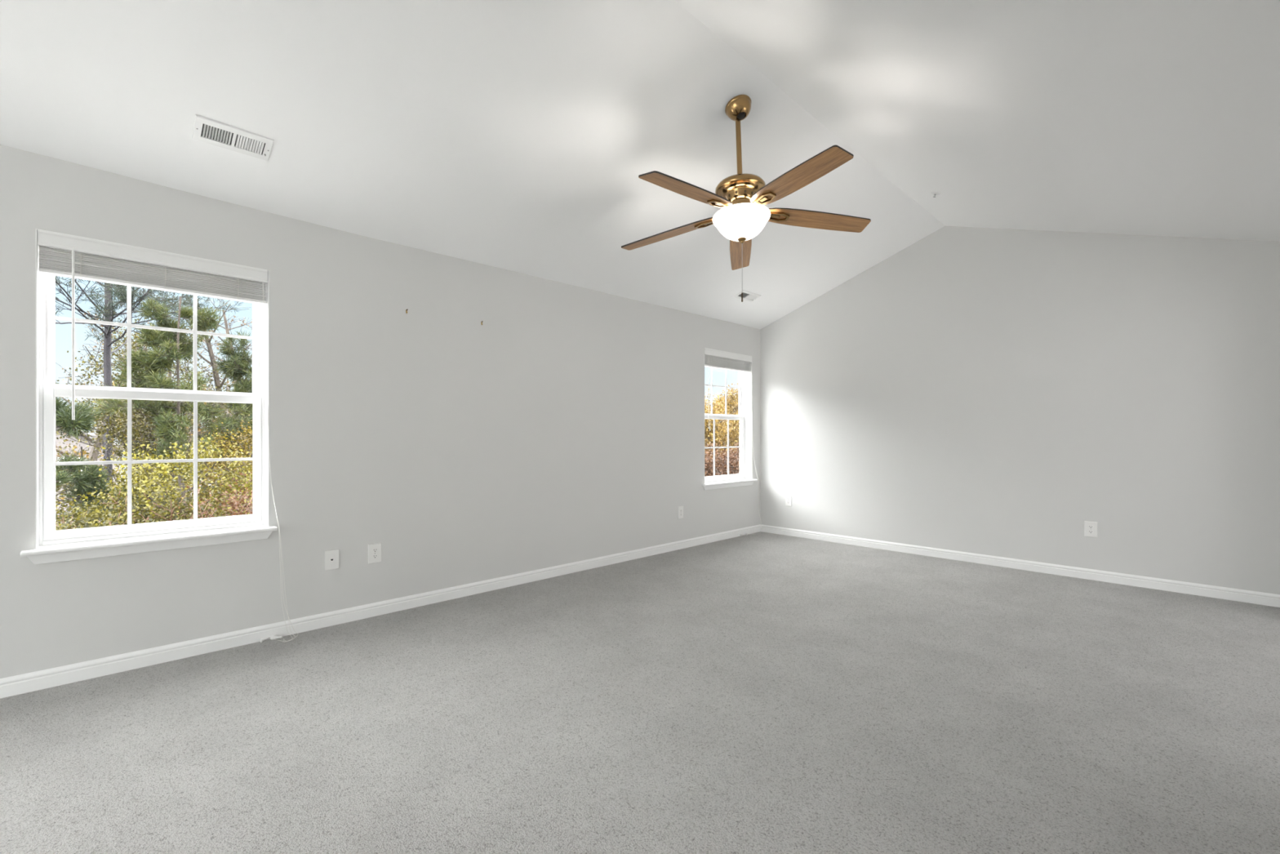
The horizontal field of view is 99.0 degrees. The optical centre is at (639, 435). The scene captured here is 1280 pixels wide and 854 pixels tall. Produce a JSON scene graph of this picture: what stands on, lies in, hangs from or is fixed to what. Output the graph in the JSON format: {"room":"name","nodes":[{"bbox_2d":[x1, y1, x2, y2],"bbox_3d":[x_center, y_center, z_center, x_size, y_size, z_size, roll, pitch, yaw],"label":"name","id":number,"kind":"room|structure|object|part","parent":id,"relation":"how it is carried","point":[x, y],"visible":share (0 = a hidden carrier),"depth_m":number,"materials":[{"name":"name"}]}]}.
{"room":"empty bedroom","nodes":[
{"label":"empty bedroom","id":0,"kind":"room"},
{"bbox_2d":[0,144,759,678],"bbox_3d":[-2.480,0.074,2.861,11.183,2.763,0.160,0,0,-44],"label":"wall","id":1,"kind":"structure","parent":0,"point":[566,425],"depth_m":3.51,"materials":[{"name":"white paint"}]},
{"bbox_2d":[20,228,277,564],"bbox_3d":[-2.471,-0.179,2.831,0.965,1.526,0.224,0,0,-44],"label":"window","id":2,"kind":"structure","parent":1,"relation":"in","point":[120,540],"depth_m":2.79,"materials":[{"name":"white paint"}]},
{"bbox_3d":[-2.533,-0.561,2.903,0.853,0.725,0.030,0,0,-44],"label":"sash","id":3,"kind":"part","parent":2,"relation":"part of","materials":[{"name":"white plastic"}]},
{"bbox_3d":[-2.511,0.133,2.880,0.853,0.723,0.030,0,0,-44],"label":"sash","id":4,"kind":"part","parent":2,"relation":"part of","materials":[{"name":"white plastic"}]},
{"bbox_2d":[37,229,297,642],"bbox_3d":[-2.358,0.109,2.821,1.015,2.093,0.203,0,0,-44],"label":"window blind","id":5,"kind":"object","parent":2,"relation":"attached to","point":[60,255],"visible":1,"depth_m":2.75,"materials":[{"name":"white wood"}]},
{"bbox_3d":[-2.654,-0.823,2.591,0.022,0.139,0.004,0,0,-44],"label":"ladder cord","id":6,"kind":"part","parent":5,"relation":"part of","materials":[{"name":"white fabric"}]},
{"bbox_3d":[-2.456,-0.760,2.824,0.877,0.016,0.050,0,0,-44],"label":"rail","id":7,"kind":"part","parent":5,"relation":"part of","materials":[{"name":"white plastic"}]},
{"bbox_3d":[-2.050,0.141,3.080,0.163,2.029,0.062,0,0,-9],"label":"lift cord","id":8,"kind":"part","parent":5,"relation":"part of","materials":[{"name":"white fabric"}]},
{"bbox_3d":[-2.047,0.141,3.104,0.162,2.029,0.075,0,0,17],"label":"lift cord","id":9,"kind":"part","parent":5,"relation":"part of","materials":[{"name":"white plastic"}]},
{"bbox_3d":[-2.039,0.141,3.084,0.173,2.029,0.086,0,0,-22],"label":"lift cord","id":10,"kind":"part","parent":5,"relation":"part of","materials":[{"name":"white fabric"}]},
{"bbox_2d":[324,549,338,570],"bbox_3d":[-1.879,0.756,3.332,0.077,0.117,0.008,0,0,-44],"label":"phone jack plate","id":11,"kind":"object","parent":1,"relation":"attached to","point":[331,557],"visible":1,"depth_m":3.33,"materials":[{"name":"white plastic"}]},
{"bbox_2d":[368,542,381,564],"bbox_3d":[-1.701,0.754,3.507,0.081,0.124,0.008,0,0,-44],"label":"wall outlet","id":12,"kind":"object","parent":1,"relation":"attached to","point":[374,549],"visible":1,"depth_m":3.50,"materials":[{"name":"white plastic"}]},
{"bbox_2d":[372,554,377,558],"bbox_3d":[-1.699,0.774,3.505,0.034,0.025,0.002,0,0,-44],"label":"receptacle","id":13,"kind":"object","parent":12,"relation":"attached to","point":[374,556],"depth_m":3.50,"materials":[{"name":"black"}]},
{"bbox_2d":[372,547,377,552],"bbox_3d":[-1.699,0.735,3.505,0.034,0.025,0.002,0,0,-44],"label":"receptacle","id":14,"kind":"object","parent":12,"relation":"attached to","point":[374,549],"depth_m":3.50,"materials":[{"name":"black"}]},
{"bbox_2d":[0,524,760,698],"bbox_3d":[-2.419,1.114,2.799,10.863,0.084,0.013,0,0,-44],"label":"baseboard","id":15,"kind":"structure","parent":1,"relation":"attached to","point":[65,674],"depth_m":3.20,"materials":[{"name":"white paint"}]},
{"bbox_2d":[677,506,683,519],"bbox_3d":[0.417,0.785,5.582,0.081,0.124,0.008,0,0,-44],"label":"wall outlet","id":16,"kind":"object","parent":1,"relation":"attached to","point":[680,509],"visible":1,"depth_m":5.58,"materials":[{"name":"white plastic"}]},
{"bbox_2d":[702,347,757,489],"bbox_3d":[0.969,-0.179,6.203,0.967,1.526,0.224,0,0,-44],"label":"window","id":17,"kind":"structure","parent":1,"relation":"in","point":[744,477],"depth_m":6.49,"materials":[{"name":"white paint"}]},
{"bbox_3d":[0.907,-0.561,6.274,0.855,0.725,0.030,0,0,-44],"label":"sash","id":18,"kind":"part","parent":17,"relation":"part of","materials":[{"name":"white plastic"}]},
{"bbox_3d":[0.930,0.133,6.251,0.855,0.723,0.030,0,0,-44],"label":"sash","id":19,"kind":"part","parent":17,"relation":"part of","materials":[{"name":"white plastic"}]},
{"bbox_3d":[0.917,-0.213,6.264,0.895,1.458,0.065,0,0,-44],"label":"frame","id":20,"kind":"part","parent":17,"relation":"part of","materials":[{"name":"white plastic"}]},
{"bbox_2d":[704,347,761,536],"bbox_3d":[1.056,0.108,6.201,0.992,2.092,0.154,0,0,-44],"label":"window blind","id":21,"kind":"object","parent":17,"relation":"attached to","point":[713,358],"visible":0.95,"depth_m":6.17,"materials":[{"name":"white wood"}]},
{"bbox_3d":[0.750,-0.459,5.904,0.035,0.811,0.012,0,0,-44],"label":"tilt cord","id":22,"kind":"part","parent":21,"relation":"part of","materials":[{"name":"white plastic"}]},
{"bbox_3d":[0.984,-0.760,6.196,0.879,0.016,0.050,0,0,-44],"label":"rail","id":23,"kind":"part","parent":21,"relation":"part of","materials":[{"name":"white plastic"}]},
{"bbox_3d":[1.364,0.140,6.457,0.194,2.028,0.088,0,0,-44],"label":"lift cord","id":24,"kind":"part","parent":21,"relation":"part of","materials":[{"name":"white fabric"}]},
{"bbox_2d":[0,531,1279,853],"bbox_3d":[-0.912,1.206,1.262,10.863,0.100,4.319,0,0,-44],"label":"floor","id":25,"kind":"structure","parent":0,"point":[762,692],"depth_m":2.16,"materials":[{"name":"carpet"}]},
{"bbox_2d":[0,0,1279,328],"bbox_3d":[-0.912,-1.698,1.262,10.903,0.935,4.639,0,0,-44],"label":"ceiling","id":26,"kind":"structure","parent":0,"point":[516,135],"depth_m":2.76,"materials":[{"name":"white paint"}]},
{"bbox_2d":[191,114,274,160],"bbox_3d":[-1.957,-1.427,2.633,0.303,0.056,0.145,0,0,-44],"label":"ceiling vent","id":27,"kind":"object","parent":26,"relation":"in","point":[205,130],"visible":1,"depth_m":2.62,"materials":[{"name":"white metal"}]},
{"bbox_2d":[621,94,871,302],"bbox_3d":[0.642,-1.351,3.152,1.424,1.169,1.493,0,0,-8],"label":"ceiling fan","id":28,"kind":"object","parent":26,"relation":"hanging from","point":[742,197],"visible":1,"depth_m":3.07,"materials":[{"name":"brown wood"}]},
{"bbox_3d":[0.186,-1.239,3.355,0.645,0.008,0.142,-8,5,27],"label":"blade","id":29,"kind":"part","parent":28,"relation":"part of","materials":[{"name":"brown wood"}]},
{"bbox_3d":[0.260,-1.268,2.833,0.645,0.008,0.142,-5,11,-44],"label":"blade","id":30,"kind":"part","parent":28,"relation":"part of","materials":[{"name":"brown wood"}]},
{"bbox_3d":[0.660,-1.238,3.587,0.142,0.008,0.645,-13,-9,8],"label":"blade","id":31,"kind":"part","parent":28,"relation":"part of","materials":[{"name":"brown wood"}]},
{"bbox_3d":[0.584,-1.198,3.142,0.329,0.136,0.329,2,-4,-44],"label":"lamp shade","id":32,"kind":"part","parent":28,"relation":"part of","materials":[{"name":"white glass"}]},
{"bbox_3d":[0.587,-0.961,3.137,0.004,0.285,0.004,0,0,-44],"label":"pull chain","id":33,"kind":"part","parent":28,"relation":"part of","materials":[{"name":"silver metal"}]},
{"bbox_3d":[0.780,-1.285,2.743,0.142,0.008,0.645,12,-4,-26],"label":"blade","id":34,"kind":"part","parent":28,"relation":"part of","materials":[{"name":"brown wood"}]},
{"bbox_3d":[1.027,-1.267,3.208,0.645,0.008,0.142,3,-15,-8],"label":"blade","id":35,"kind":"part","parent":28,"relation":"part of","materials":[{"name":"brown wood"}]},
{"bbox_2d":[733,289,760,302],"bbox_3d":[1.104,-1.434,5.622,0.312,0.050,0.129,0,0,-44],"label":"ceiling vent","id":36,"kind":"object","parent":26,"relation":"in","point":[749,296],"visible":0.96,"depth_m":5.62,"materials":[{"name":"white metal"}]},
{"bbox_2d":[930,191,940,197],"bbox_3d":[2.322,-1.894,4.294,0.068,0.041,0.064,0,0,-37],"label":"sprinkler head","id":37,"kind":"object","parent":26,"relation":"attached to","point":[934,193],"visible":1,"depth_m":4.29},
{"bbox_2d":[760,226,1279,594],"bbox_3d":[3.024,-0.271,5.119,0.160,3.455,4.639,0,0,-44],"label":"wall","id":38,"kind":"structure","parent":0,"point":[987,391],"depth_m":4.62,"materials":[{"name":"white paint"}]},
{"bbox_2d":[785,494,791,506],"bbox_3d":[1.720,0.753,6.330,0.008,0.124,0.081,0,0,-44],"label":"wall outlet","id":39,"kind":"object","parent":38,"relation":"attached to","point":[788,498],"visible":1,"depth_m":6.33,"materials":[{"name":"white plastic"}]},
{"bbox_2d":[761,524,1279,607],"bbox_3d":[2.967,1.114,5.054,0.013,0.084,4.306,0,0,-44],"label":"baseboard","id":40,"kind":"structure","parent":38,"relation":"attached to","point":[1211,591],"depth_m":4.54,"materials":[{"name":"white paint"}]},
{"bbox_2d":[1084,520,1097,537],"bbox_3d":[3.622,0.752,4.390,0.008,0.124,0.081,0,0,-44],"label":"wall outlet","id":41,"kind":"object","parent":38,"relation":"attached to","point":[1090,527],"visible":1,"depth_m":4.39,"materials":[{"name":"white plastic"}]},
{"label":"outside","id":42,"kind":"structure","parent":0,"visible":0},
{"bbox_2d":[56,472,220,529],"bbox_3d":[-25.824,4.606,40.638,140.000,0.300,85.801,0,0,-44],"label":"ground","id":43,"kind":"structure","parent":42,"point":[120,473],"depth_m":42.66,"materials":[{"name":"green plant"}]},
{"bbox_2d":[55,445,80,473],"bbox_3d":[-22.872,1.074,17.737,5.374,6.770,5.506,0,0,5],"label":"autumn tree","id":44,"kind":"object","parent":43,"relation":"on","point":[56,446],"visible":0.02,"depth_m":19.61,"materials":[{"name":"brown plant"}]},
{"bbox_2d":[55,425,119,519],"bbox_3d":[-34.404,1.626,31.391,7.200,5.660,9.800,0,0,-44],"label":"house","id":45,"kind":"structure","parent":43,"relation":"on","point":[84,446],"depth_m":29.18,"materials":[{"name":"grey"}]},
{"bbox_2d":[55,381,127,544],"bbox_3d":[-8.697,1.701,8.206,2.509,5.519,2.608,0,0,26],"label":"pine tree","id":46,"kind":"object","parent":43,"relation":"on","point":[83,416],"visible":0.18,"depth_m":8.36,"materials":[{"name":"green plant"}]},
{"bbox_2d":[55,311,191,511],"bbox_3d":[-14.186,0.446,14.018,3.428,8.033,4.667,0,0,17],"label":"bare tree","id":47,"kind":"object","parent":43,"relation":"on","point":[92,455],"visible":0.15,"depth_m":13.93,"materials":[{"name":"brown plant"}]},
{"bbox_2d":[55,379,203,526],"bbox_3d":[-9.876,1.709,10.026,3.152,5.506,3.942,0,0,-2],"label":"autumn tree","id":48,"kind":"object","parent":43,"relation":"on","point":[122,437],"visible":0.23,"depth_m":10.07,"materials":[{"name":"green plant"}]},
{"bbox_2d":[63,326,231,457],"bbox_3d":[-13.515,0.561,15.431,3.087,7.794,4.186,0,0,8],"label":"bare tree","id":49,"kind":"object","parent":43,"relation":"on","point":[188,326],"visible":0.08,"depth_m":16.04,"materials":[{"name":"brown plant"}]},
{"bbox_2d":[55,454,240,542],"bbox_3d":[-6.553,2.349,6.630,3.471,4.217,3.250,0,0,-6],"label":"bush","id":50,"kind":"object","parent":43,"relation":"on","point":[108,519],"visible":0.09,"depth_m":7.04,"materials":[{"name":"yellow plant"}]},
{"bbox_2d":[58,380,238,504],"bbox_3d":[-18.042,1.058,20.690,5.645,6.818,6.200,0,0,-34],"label":"autumn tree","id":51,"kind":"object","parent":43,"relation":"on","point":[199,430],"visible":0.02,"depth_m":19.58,"materials":[{"name":"brown plant"}]},
{"bbox_2d":[55,275,243,493],"bbox_3d":[-10.856,-3.365,11.356,7.192,15.647,5.319,0,0,40],"label":"bare tree","id":52,"kind":"object","parent":43,"relation":"on","point":[121,294],"visible":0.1,"depth_m":11.23,"materials":[{"name":"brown plant"}]},
{"bbox_2d":[55,315,248,500],"bbox_3d":[-11.450,0.683,13.103,4.292,7.557,4.513,0,0,-18],"label":"autumn tree","id":53,"kind":"object","parent":43,"relation":"on","point":[184,369],"visible":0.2,"depth_m":12.76,"materials":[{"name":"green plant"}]},
{"bbox_2d":[55,296,253,525],"bbox_3d":[-8.228,0.956,9.939,3.303,7.002,3.156,0,0,-42],"label":"pine tree","id":54,"kind":"object","parent":43,"relation":"on","point":[177,349],"visible":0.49,"depth_m":9.77,"materials":[{"name":"green plant"}]},
{"bbox_2d":[55,425,253,530],"bbox_3d":[-6.871,2.159,8.232,3.366,4.609,3.216,0,0,-2],"label":"bush","id":55,"kind":"object","parent":43,"relation":"on","point":[150,473],"visible":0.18,"depth_m":7.74,"materials":[{"name":"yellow plant"}]},
{"bbox_2d":[124,413,253,523],"bbox_3d":[-6.947,1.982,9.574,3.406,4.954,2.997,0,0,-1],"label":"maple tree","id":56,"kind":"object","parent":43,"relation":"on","point":[243,446],"visible":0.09,"depth_m":9.73,"materials":[{"name":"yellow plant"}]},
{"bbox_2d":[135,290,252,470],"bbox_3d":[-10.722,0.177,13.905,3.168,8.569,3.412,0,0,28],"label":"bare tree","id":57,"kind":"object","parent":43,"relation":"on","point":[211,354],"visible":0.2,"depth_m":13.78,"materials":[{"name":"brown plant"}]},
{"bbox_2d":[155,377,252,499],"bbox_3d":[-16.112,0.837,22.180,5.984,7.260,5.556,0,0,18],"label":"autumn tree","id":58,"kind":"object","parent":43,"relation":"on","point":[233,382],"visible":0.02,"depth_m":21.36,"materials":[{"name":"brown plant"}]},
{"bbox_2d":[155,330,253,515],"bbox_3d":[-7.734,1.004,11.335,3.300,6.906,3.379,0,0,-1],"label":"pine tree","id":59,"kind":"object","parent":43,"relation":"on","point":[242,366],"visible":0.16,"depth_m":11.33,"materials":[{"name":"green plant"}]},
{"bbox_2d":[160,461,253,527],"bbox_3d":[-5.149,2.407,7.114,2.263,4.107,2.556,0,0,-24],"label":"autumn tree","id":60,"kind":"object","parent":43,"relation":"on","point":[233,513],"visible":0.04,"depth_m":7.17,"materials":[{"name":"orange plant"}]},
{"bbox_2d":[187,300,252,440],"bbox_3d":[-12.261,0.093,17.157,3.260,8.735,4.105,0,0,-44],"label":"bare tree","id":61,"kind":"object","parent":43,"relation":"on","point":[224,316],"visible":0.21,"depth_m":16.52,"materials":[{"name":"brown plant"}]},
{"bbox_2d":[704,387,735,451],"bbox_3d":[4.779,1.018,27.730,5.453,6.884,5.046,0,0,-13],"label":"tree","id":62,"kind":"object","parent":43,"relation":"on","point":[723,398],"visible":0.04,"depth_m":26.55,"materials":[{"name":"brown plant"}]},
{"bbox_2d":[704,382,739,464],"bbox_3d":[2.841,1.304,19.998,3.890,6.318,5.921,0,0,3],"label":"tree","id":63,"kind":"object","parent":43,"relation":"on","point":[734,433],"visible":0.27,"depth_m":18.75,"materials":[{"name":"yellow plant"}]},
{"bbox_2d":[704,436,739,476],"bbox_3d":[2.183,2.174,16.710,4.024,4.581,4.775,0,0,-34],"label":"autumn tree","id":64,"kind":"object","parent":43,"relation":"on","point":[734,458],"visible":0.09,"depth_m":15.61,"materials":[{"name":"brown plant"}]},
{"bbox_2d":[707,397,739,448],"bbox_3d":[3.823,1.165,23.893,4.629,6.589,4.840,0,0,-44],"label":"tree","id":65,"kind":"object","parent":43,"relation":"on","point":[717,405],"visible":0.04,"depth_m":24.51,"materials":[{"name":"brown plant"}]},
{"bbox_2d":[711,440,739,474],"bbox_3d":[3.746,2.129,18.178,4.476,4.662,4.112,0,0,-1],"label":"autumn tree","id":66,"kind":"object","parent":43,"relation":"on","point":[731,441],"visible":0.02,"depth_m":17.43,"materials":[{"name":"brown plant"}]}
]}

